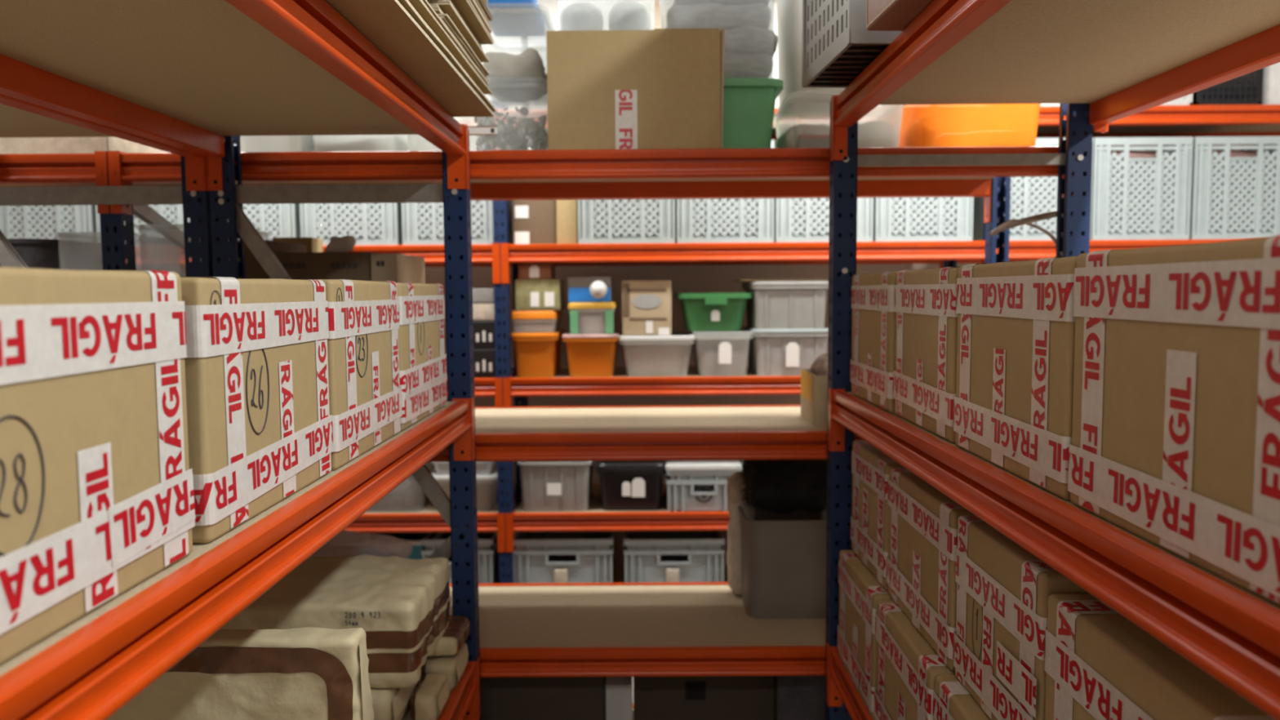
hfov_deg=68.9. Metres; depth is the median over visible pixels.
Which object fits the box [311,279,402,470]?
carton
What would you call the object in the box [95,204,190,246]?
crate
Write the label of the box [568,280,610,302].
box
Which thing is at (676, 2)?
folded cloth
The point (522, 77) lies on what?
plastic bag
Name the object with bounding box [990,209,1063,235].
strap
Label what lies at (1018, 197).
metal fittings
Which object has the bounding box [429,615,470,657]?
parcel
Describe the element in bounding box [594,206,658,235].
metal fittings
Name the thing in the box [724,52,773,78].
folded cloth
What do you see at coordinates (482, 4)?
carton
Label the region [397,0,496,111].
carton
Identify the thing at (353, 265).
carton
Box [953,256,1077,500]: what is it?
carton
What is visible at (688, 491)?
crate
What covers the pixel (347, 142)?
cloth bundle
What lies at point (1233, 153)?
folder
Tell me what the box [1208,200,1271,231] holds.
metal fittings
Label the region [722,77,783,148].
tub
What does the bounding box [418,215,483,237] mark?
metal fittings
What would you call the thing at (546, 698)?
carton
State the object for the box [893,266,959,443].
carton
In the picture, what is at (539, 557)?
crate
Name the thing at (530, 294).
box
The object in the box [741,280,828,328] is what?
tub
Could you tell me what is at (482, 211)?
crate
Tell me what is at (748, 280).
lid
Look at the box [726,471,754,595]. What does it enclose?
bag
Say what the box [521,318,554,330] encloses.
foil pieces
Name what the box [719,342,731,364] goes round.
label
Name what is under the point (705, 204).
metal fittings
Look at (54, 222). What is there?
metal fittings
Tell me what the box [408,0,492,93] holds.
carton
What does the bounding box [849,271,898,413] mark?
carton
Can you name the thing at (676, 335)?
tub
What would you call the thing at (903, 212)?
metal fittings
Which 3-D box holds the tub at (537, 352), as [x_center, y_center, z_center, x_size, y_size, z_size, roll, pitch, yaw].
[-0.436,-0.031,4.032,0.200,0.186,0.390,0,4,0]
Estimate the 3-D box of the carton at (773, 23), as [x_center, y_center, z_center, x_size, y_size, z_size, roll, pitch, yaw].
[0.562,-1.319,3.951,0.373,0.592,0.400,0,4,0]
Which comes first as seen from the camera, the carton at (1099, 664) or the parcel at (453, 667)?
the carton at (1099, 664)
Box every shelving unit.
[0,0,481,719]
[0,93,213,278]
[0,146,1092,719]
[125,100,1279,583]
[825,0,1279,719]
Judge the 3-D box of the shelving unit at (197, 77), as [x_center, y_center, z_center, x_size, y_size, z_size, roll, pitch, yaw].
[-0.767,0.478,1.160,0.664,1.959,2.683,0,4,0]
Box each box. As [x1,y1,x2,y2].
[472,288,504,302]
[472,302,505,320]
[473,320,505,348]
[473,346,506,377]
[485,0,545,36]
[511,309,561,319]
[515,279,564,310]
[518,263,555,279]
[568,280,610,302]
[568,302,617,333]
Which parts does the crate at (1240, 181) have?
lattice panel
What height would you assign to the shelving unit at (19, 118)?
1.959 m
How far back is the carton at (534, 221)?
3.81 m
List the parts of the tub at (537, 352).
lid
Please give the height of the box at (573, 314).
0.129 m
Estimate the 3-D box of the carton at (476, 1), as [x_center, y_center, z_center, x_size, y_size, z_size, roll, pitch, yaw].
[-0.629,-0.764,1.780,0.546,0.006,0.902,0,4,0]
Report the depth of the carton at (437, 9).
1.75 m
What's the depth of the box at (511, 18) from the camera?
2.64 m
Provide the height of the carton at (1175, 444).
0.309 m
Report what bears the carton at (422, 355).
on the shelving unit at (197, 77)
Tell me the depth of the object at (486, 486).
3.99 m
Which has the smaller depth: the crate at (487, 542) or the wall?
the crate at (487, 542)
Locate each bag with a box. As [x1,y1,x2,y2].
[483,47,546,102]
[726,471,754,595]
[736,459,826,513]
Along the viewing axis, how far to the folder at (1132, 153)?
3.83 m
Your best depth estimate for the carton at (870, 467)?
2.18 m
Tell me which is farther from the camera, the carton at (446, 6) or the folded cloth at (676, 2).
the folded cloth at (676, 2)
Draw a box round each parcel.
[370,683,417,719]
[409,673,449,719]
[417,642,468,690]
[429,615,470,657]
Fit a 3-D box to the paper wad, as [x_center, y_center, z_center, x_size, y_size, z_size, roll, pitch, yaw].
[-0.883,-0.343,2.762,0.086,0.050,0.078,0,4,0]
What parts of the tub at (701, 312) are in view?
handle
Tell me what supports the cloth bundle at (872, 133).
in the clear bin
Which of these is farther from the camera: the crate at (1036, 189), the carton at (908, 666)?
the crate at (1036, 189)
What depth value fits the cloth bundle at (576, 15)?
2.86 m
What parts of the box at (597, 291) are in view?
blue panel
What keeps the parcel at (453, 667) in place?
on the shelving unit at (197, 77)
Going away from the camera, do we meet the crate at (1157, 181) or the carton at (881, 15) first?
the carton at (881, 15)
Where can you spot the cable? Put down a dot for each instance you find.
(1051, 236)
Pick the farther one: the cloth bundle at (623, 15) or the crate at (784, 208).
the crate at (784, 208)
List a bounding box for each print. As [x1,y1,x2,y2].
[475,330,492,342]
[475,360,492,371]
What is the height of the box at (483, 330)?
0.112 m
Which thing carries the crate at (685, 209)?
on the shelving unit at (1208, 120)
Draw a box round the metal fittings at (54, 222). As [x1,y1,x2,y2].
[12,218,75,239]
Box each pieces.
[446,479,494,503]
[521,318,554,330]
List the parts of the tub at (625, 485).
lid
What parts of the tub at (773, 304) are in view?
lid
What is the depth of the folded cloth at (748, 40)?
2.60 m
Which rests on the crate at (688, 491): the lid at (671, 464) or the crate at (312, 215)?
the lid at (671, 464)
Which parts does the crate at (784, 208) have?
lattice panel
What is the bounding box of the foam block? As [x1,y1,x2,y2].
[605,676,632,719]
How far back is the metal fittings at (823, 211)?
3.89 m
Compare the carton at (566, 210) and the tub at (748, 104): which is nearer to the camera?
the tub at (748, 104)
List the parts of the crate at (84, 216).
lattice panel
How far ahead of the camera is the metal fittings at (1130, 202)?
3.87 m
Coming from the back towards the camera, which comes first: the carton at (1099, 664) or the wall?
the wall
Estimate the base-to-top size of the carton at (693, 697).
0.301 m
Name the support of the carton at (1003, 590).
on the carton at (952, 700)
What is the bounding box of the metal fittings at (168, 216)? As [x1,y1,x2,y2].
[133,215,177,239]
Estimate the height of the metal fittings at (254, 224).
0.121 m
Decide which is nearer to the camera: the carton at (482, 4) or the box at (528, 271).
the carton at (482, 4)
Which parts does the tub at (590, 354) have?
lid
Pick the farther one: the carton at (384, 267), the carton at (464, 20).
the carton at (384, 267)
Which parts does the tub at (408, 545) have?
handle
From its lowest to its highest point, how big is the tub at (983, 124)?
0.190 m
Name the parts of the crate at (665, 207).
lattice panel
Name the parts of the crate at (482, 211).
lattice panel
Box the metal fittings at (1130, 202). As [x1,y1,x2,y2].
[1108,200,1173,232]
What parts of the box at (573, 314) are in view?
lid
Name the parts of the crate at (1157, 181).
lattice panel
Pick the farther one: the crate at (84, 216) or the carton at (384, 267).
the crate at (84, 216)
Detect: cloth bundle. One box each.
[312,134,408,151]
[560,2,603,30]
[608,0,650,30]
[775,124,830,147]
[857,120,898,147]
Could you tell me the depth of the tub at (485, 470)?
4.01 m
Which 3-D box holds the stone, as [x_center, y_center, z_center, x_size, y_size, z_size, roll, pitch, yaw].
[0.570,0.073,2.704,0.149,0.198,0.185,0,4,0]
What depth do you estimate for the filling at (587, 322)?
3.88 m
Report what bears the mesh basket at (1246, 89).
on the shelving unit at (1208, 120)
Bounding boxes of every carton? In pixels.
[0,137,168,154]
[0,266,195,664]
[180,276,333,543]
[237,240,306,279]
[272,237,322,252]
[272,251,374,280]
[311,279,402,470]
[324,0,493,116]
[370,253,425,283]
[395,282,447,431]
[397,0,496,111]
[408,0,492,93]
[421,0,488,85]
[426,0,488,62]
[429,3,444,13]
[431,6,444,13]
[436,13,489,77]
[439,16,487,80]
[449,0,482,48]
[450,0,481,47]
[452,0,493,44]
[470,0,491,33]
[475,0,490,26]
[476,0,493,20]
[480,30,528,110]
[480,676,606,719]
[512,200,556,244]
[528,0,622,110]
[546,27,724,149]
[555,200,577,244]
[622,280,671,335]
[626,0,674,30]
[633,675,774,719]
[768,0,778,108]
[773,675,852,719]
[800,368,827,427]
[837,550,893,719]
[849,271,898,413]
[850,440,902,590]
[866,0,933,31]
[873,600,955,719]
[885,466,973,671]
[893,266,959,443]
[933,675,991,719]
[952,515,1089,719]
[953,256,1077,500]
[1044,593,1275,719]
[1067,235,1279,605]
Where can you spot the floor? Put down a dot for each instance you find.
(633, 677)
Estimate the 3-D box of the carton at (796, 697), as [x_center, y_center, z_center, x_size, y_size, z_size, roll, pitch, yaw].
[0.527,1.038,2.884,0.258,0.296,0.360,0,4,0]
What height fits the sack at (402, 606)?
0.198 m
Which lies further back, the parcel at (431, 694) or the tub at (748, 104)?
the tub at (748, 104)
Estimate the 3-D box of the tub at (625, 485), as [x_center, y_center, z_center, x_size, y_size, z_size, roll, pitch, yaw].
[-0.036,0.518,4.082,0.302,0.204,0.410,0,4,0]
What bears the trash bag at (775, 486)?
on the bin at (784, 554)
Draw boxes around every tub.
[0,238,102,270]
[349,532,449,560]
[431,461,507,479]
[510,328,564,377]
[516,461,592,511]
[561,330,621,377]
[595,460,666,511]
[618,331,695,340]
[675,293,752,331]
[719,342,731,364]
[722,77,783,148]
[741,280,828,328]
[742,325,828,376]
[877,103,1039,146]
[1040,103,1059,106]
[1262,62,1279,104]
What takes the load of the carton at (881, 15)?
on the shelving unit at (1104, 62)
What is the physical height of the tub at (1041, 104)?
0.191 m
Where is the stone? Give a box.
[809,351,827,375]
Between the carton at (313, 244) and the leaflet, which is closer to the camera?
the leaflet
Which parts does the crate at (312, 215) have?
lattice panel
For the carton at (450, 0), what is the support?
on the carton
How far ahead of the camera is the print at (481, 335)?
3.83 m
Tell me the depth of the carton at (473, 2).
2.11 m
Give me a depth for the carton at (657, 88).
2.45 m
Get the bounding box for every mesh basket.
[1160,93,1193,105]
[1193,67,1263,105]
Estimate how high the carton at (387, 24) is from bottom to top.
0.010 m
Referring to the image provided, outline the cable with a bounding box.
[996,218,1062,256]
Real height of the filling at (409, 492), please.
0.139 m
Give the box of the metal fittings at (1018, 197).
[1009,196,1054,233]
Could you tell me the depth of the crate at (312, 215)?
3.79 m
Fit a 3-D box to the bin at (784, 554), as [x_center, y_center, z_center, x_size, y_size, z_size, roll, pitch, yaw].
[0.459,0.613,2.913,0.296,0.300,0.302,0,4,0]
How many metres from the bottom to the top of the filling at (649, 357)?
0.139 m
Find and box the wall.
[136,0,1239,582]
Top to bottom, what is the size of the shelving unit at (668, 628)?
1.930 m
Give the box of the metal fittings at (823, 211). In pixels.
[791,208,828,235]
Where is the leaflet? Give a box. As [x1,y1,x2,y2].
[798,134,829,147]
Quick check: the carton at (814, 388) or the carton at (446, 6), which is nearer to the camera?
the carton at (446, 6)
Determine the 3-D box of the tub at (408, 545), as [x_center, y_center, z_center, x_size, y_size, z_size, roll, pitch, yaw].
[-1.040,0.932,4.126,0.368,0.382,0.434,0,4,0]
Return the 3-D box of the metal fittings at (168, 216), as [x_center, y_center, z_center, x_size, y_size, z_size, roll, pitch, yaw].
[-2.009,-0.551,3.958,0.352,0.144,0.260,0,4,0]
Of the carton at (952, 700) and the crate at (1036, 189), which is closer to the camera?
the carton at (952, 700)
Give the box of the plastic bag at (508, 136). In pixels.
[474,106,547,150]
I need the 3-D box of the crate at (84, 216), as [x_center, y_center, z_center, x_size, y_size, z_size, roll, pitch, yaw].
[-2.425,-0.681,4.071,0.392,0.412,0.587,0,4,0]
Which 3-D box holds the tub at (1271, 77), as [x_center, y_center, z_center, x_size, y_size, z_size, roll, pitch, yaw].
[2.705,-1.157,3.968,0.374,0.236,0.424,0,4,0]
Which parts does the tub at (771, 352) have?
lid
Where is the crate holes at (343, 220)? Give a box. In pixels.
[317,216,381,238]
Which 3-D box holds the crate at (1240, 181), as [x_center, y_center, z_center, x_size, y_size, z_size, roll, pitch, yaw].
[2.431,-0.714,4.054,0.392,0.412,0.587,0,4,0]
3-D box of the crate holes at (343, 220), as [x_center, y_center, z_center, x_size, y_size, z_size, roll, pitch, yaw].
[-1.180,-0.549,3.955,0.352,0.128,0.260,0,4,0]
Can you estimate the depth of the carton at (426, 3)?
1.84 m
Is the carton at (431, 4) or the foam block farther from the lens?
the foam block
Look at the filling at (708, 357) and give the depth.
3.90 m
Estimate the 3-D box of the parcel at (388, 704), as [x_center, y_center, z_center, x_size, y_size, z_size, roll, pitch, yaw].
[-0.785,0.773,2.147,0.516,0.113,0.254,0,4,0]
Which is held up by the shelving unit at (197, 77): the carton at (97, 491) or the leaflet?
the carton at (97, 491)
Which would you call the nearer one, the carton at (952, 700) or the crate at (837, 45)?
the carton at (952, 700)
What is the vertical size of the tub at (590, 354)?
0.179 m
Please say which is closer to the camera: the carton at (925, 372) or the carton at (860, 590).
the carton at (925, 372)
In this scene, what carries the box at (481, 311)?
on the box at (483, 330)
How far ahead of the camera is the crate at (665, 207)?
3.78 m
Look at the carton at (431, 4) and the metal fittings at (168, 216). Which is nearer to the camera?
the carton at (431, 4)
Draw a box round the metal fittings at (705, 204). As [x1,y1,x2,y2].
[693,203,757,235]
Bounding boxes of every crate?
[0,204,97,242]
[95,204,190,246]
[227,143,301,241]
[299,202,402,245]
[401,142,512,244]
[421,531,508,583]
[513,531,615,583]
[577,199,675,244]
[623,530,724,582]
[665,469,741,511]
[675,139,774,243]
[773,141,873,242]
[801,0,902,88]
[872,196,973,241]
[972,137,1093,240]
[1089,137,1192,239]
[1189,136,1279,239]
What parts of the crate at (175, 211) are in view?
lattice panel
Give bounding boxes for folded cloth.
[666,3,771,30]
[671,0,769,6]
[685,26,777,57]
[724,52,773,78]
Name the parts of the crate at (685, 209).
lattice panel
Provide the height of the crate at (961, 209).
0.412 m
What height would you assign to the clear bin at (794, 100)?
0.367 m
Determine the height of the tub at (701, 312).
0.157 m
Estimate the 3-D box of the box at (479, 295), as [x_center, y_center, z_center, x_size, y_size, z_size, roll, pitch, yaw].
[-0.667,-0.274,3.973,0.139,0.060,0.300,0,4,0]
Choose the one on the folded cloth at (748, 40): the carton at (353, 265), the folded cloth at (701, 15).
the folded cloth at (701, 15)
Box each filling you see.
[371,475,422,507]
[577,314,605,332]
[631,340,682,373]
[697,346,742,373]
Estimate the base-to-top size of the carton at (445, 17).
0.008 m
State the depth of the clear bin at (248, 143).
2.51 m
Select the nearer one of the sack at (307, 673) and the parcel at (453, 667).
the sack at (307, 673)
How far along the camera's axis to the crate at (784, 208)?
3.78 m
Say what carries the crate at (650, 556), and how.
on the shelving unit at (1208, 120)
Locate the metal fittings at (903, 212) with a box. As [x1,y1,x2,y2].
[891,204,955,234]
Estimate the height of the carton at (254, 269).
0.535 m
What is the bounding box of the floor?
[632,676,633,703]
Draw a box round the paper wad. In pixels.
[324,235,355,252]
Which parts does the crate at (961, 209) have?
lattice panel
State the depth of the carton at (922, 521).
1.76 m
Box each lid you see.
[665,460,742,470]
[732,279,825,281]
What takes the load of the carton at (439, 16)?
on the carton at (426, 3)
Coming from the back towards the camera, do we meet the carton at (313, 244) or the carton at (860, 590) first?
the carton at (313, 244)
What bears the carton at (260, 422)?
on the shelving unit at (197, 77)
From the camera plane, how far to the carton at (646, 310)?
3.84 m
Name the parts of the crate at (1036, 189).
lattice panel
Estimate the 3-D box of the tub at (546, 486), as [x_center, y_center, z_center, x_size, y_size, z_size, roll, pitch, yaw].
[-0.357,0.517,4.081,0.313,0.212,0.400,0,4,0]
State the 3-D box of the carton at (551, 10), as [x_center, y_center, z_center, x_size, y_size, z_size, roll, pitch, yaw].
[-0.264,-1.317,3.953,0.373,0.599,0.400,0,4,0]
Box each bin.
[240,135,314,151]
[737,505,826,618]
[771,0,844,116]
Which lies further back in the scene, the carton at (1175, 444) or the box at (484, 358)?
the box at (484, 358)
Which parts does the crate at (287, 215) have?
lattice panel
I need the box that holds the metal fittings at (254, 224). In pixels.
[253,219,279,238]
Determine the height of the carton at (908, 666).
0.285 m
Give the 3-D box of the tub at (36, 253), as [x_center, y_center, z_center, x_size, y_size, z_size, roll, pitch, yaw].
[-1.754,-0.085,2.837,0.213,0.540,0.420,0,4,0]
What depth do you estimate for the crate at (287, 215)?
3.79 m
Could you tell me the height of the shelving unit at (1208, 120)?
2.338 m
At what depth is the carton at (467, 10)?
2.04 m
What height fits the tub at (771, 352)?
0.195 m
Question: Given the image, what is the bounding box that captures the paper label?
[468,125,497,135]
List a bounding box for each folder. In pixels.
[1110,150,1174,159]
[1211,149,1274,159]
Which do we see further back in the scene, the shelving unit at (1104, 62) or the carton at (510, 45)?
the carton at (510, 45)
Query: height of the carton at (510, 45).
0.602 m
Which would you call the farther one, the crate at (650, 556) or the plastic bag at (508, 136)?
the crate at (650, 556)
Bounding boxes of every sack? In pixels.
[106,626,373,719]
[219,554,450,688]

